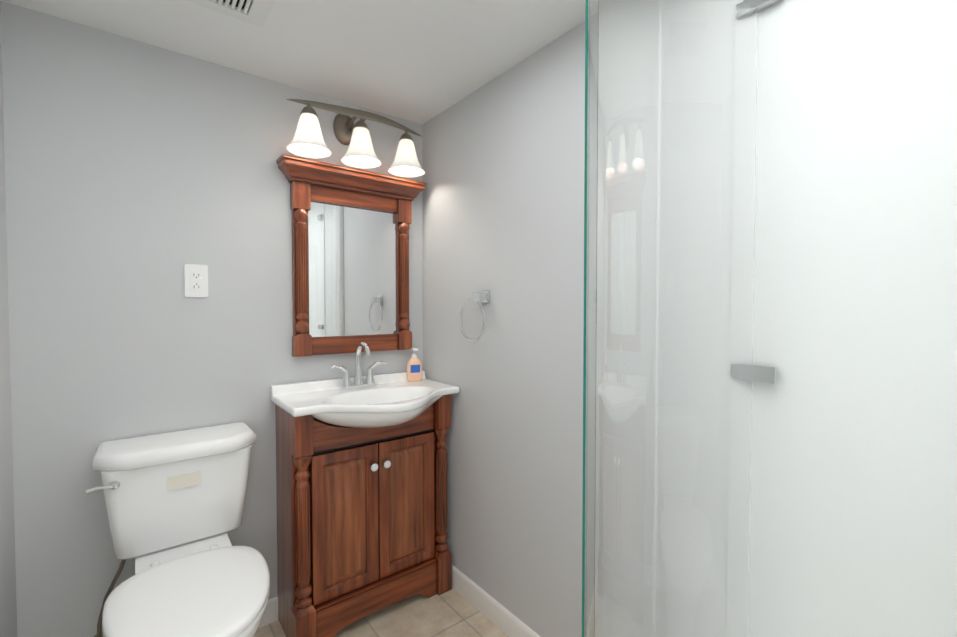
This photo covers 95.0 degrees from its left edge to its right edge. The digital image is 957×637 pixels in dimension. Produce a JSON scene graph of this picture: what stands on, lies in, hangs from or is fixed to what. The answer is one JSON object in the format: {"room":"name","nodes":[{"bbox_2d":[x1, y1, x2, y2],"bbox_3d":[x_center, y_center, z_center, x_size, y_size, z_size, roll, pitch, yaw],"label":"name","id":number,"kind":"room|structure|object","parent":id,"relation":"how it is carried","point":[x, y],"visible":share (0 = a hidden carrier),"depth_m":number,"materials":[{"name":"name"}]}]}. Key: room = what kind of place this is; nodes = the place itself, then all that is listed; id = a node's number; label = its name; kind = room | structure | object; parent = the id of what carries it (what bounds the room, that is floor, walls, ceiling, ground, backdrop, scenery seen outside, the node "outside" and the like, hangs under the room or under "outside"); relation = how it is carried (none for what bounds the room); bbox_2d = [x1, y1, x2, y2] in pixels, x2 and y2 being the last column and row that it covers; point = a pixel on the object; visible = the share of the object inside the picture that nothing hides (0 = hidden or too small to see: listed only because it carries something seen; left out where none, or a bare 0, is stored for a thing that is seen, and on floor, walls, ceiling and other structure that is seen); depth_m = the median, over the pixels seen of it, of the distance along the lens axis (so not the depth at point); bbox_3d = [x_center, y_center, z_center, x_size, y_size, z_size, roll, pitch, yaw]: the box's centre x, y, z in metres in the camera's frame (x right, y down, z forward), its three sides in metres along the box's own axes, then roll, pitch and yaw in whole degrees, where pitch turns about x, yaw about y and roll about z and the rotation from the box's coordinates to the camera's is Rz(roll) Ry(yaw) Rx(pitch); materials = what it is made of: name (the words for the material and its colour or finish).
{"room":"bathroom","nodes":[
{"label":"bathroom","id":0,"kind":"room"},
{"bbox_2d":[0,3,16,636],"bbox_3d":[-0.743,0.168,0.400,0.100,2.100,2.130,-1,2,-38],"label":"wall","id":1,"kind":"structure","parent":0,"point":[8,615],"depth_m":1.22,"materials":[{"name":"paint"}]},
{"bbox_2d":[0,0,422,636],"bbox_3d":[-0.844,0.135,1.734,1.580,2.100,0.100,-1,2,-38],"label":"wall","id":2,"kind":"structure","parent":0,"point":[140,176],"depth_m":1.43,"materials":[{"name":"paint"}]},
{"bbox_2d":[94,560,125,636],"bbox_3d":[-1.165,0.900,1.381,0.103,0.325,0.089,-1,2,-38],"label":"supply hose","id":3,"kind":"object","parent":2,"relation":"attached to","point":[99,623],"visible":0.71,"depth_m":1.36,"materials":[{"name":"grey metal"}]},
{"bbox_2d":[184,264,207,296],"bbox_3d":[-0.992,-0.132,1.542,0.070,0.115,0.009,-1,2,-38],"label":"outlet","id":4,"kind":"object","parent":2,"relation":"attached to","point":[195,280],"visible":1,"depth_m":1.54,"materials":[{"name":"white plastic"}]},
{"bbox_2d":[259,596,277,626],"bbox_3d":[-1.066,1.147,1.515,0.702,0.088,0.011,-1,2,-38],"label":"baseboard","id":5,"kind":"structure","parent":2,"relation":"attached to","point":[271,613],"depth_m":1.71,"materials":[{"name":"white wood"}]},
{"bbox_2d":[276,154,426,356],"bbox_3d":[-0.510,-0.234,1.862,0.620,0.764,0.092,-1,2,-38],"label":"mirror","id":6,"kind":"object","parent":2,"relation":"attached to","point":[350,259],"visible":1,"depth_m":1.86,"materials":[{"name":"brown wood"}]},
{"bbox_2d":[286,99,424,176],"bbox_3d":[-0.489,-0.751,1.791,0.570,0.238,0.209,-1,2,-38],"label":"sconce","id":7,"kind":"object","parent":2,"relation":"attached to","point":[308,141],"visible":1,"depth_m":1.75,"materials":[{"name":"white glass"}]},
{"bbox_2d":[1,0,597,124],"bbox_3d":[-0.190,-0.944,0.867,1.580,0.100,2.230,-1,2,-38],"label":"ceiling","id":8,"kind":"structure","parent":0,"point":[421,62],"depth_m":1.42,"materials":[{"name":"paint"}]},
{"bbox_2d":[186,0,274,27],"bbox_3d":[-0.704,-0.891,1.126,0.335,0.016,0.288,-1,2,-38],"label":"ceiling vent","id":9,"kind":"object","parent":8,"relation":"in","point":[255,12],"visible":0.95,"depth_m":1.25,"materials":[{"name":"white metal"}]},
{"bbox_2d":[254,587,507,636],"bbox_3d":[-0.190,1.256,0.921,1.580,0.100,2.230,-1,2,-38],"label":"floor","id":10,"kind":"structure","parent":0,"point":[452,612],"depth_m":1.71,"materials":[{"name":"tile"}]},
{"bbox_2d":[86,422,269,636],"bbox_3d":[-0.828,0.797,1.247,0.440,0.801,0.698,-1,2,-38],"label":"toilet","id":11,"kind":"object","parent":10,"relation":"on","point":[174,502],"visible":1,"depth_m":1.30,"materials":[{"name":"white ceramic"}]},
{"bbox_2d":[270,342,458,636],"bbox_3d":[-0.395,0.642,1.728,0.676,1.087,0.478,-1,2,-38],"label":"bathroom vanity","id":12,"kind":"object","parent":10,"relation":"on","point":[361,481],"visible":1,"depth_m":1.68,"materials":[{"name":"brown wood"}]},
{"bbox_2d":[329,342,386,389],"bbox_3d":[-0.479,0.193,1.810,0.248,0.194,0.138,-1,2,-38],"label":"faucet","id":13,"kind":"object","parent":12,"relation":"on","point":[369,382],"depth_m":1.83,"materials":[{"name":"silver metal"}]},
{"bbox_2d":[407,348,421,380],"bbox_3d":[-0.292,0.210,2.005,0.070,0.150,0.050,-1,2,-20],"label":"soap dispenser","id":14,"kind":"object","parent":12,"relation":"on","point":[414,367],"visible":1,"depth_m":1.99,"materials":[{"name":"orange plastic"}]},
{"bbox_2d":[582,0,956,636],"bbox_3d":[0.336,0.164,0.641,0.859,2.096,0.984,-1,2,-38],"label":"shower enclosure","id":15,"kind":"object","parent":10,"relation":"on","point":[775,403],"visible":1,"depth_m":0.90,"materials":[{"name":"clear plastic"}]},
{"bbox_2d":[422,12,597,636],"bbox_3d":[0.425,0.145,1.309,0.100,2.100,2.130,-1,2,-38],"label":"wall","id":16,"kind":"structure","parent":0,"point":[503,161],"depth_m":1.59,"materials":[{"name":"paint"}]},
{"bbox_2d":[459,290,488,340],"bbox_3d":[-0.010,-0.011,1.740,0.051,0.201,0.170,-1,2,-38],"label":"towel ring","id":17,"kind":"object","parent":16,"relation":"attached to","point":[482,296],"visible":1,"depth_m":1.71,"materials":[{"name":"silver metal"}]},
{"bbox_2d":[452,565,539,636],"bbox_3d":[0.050,1.141,1.724,0.011,0.088,1.028,-1,2,-38],"label":"baseboard","id":18,"kind":"structure","parent":16,"relation":"attached to","point":[508,623],"depth_m":1.72,"materials":[{"name":"white wood"}]}
]}

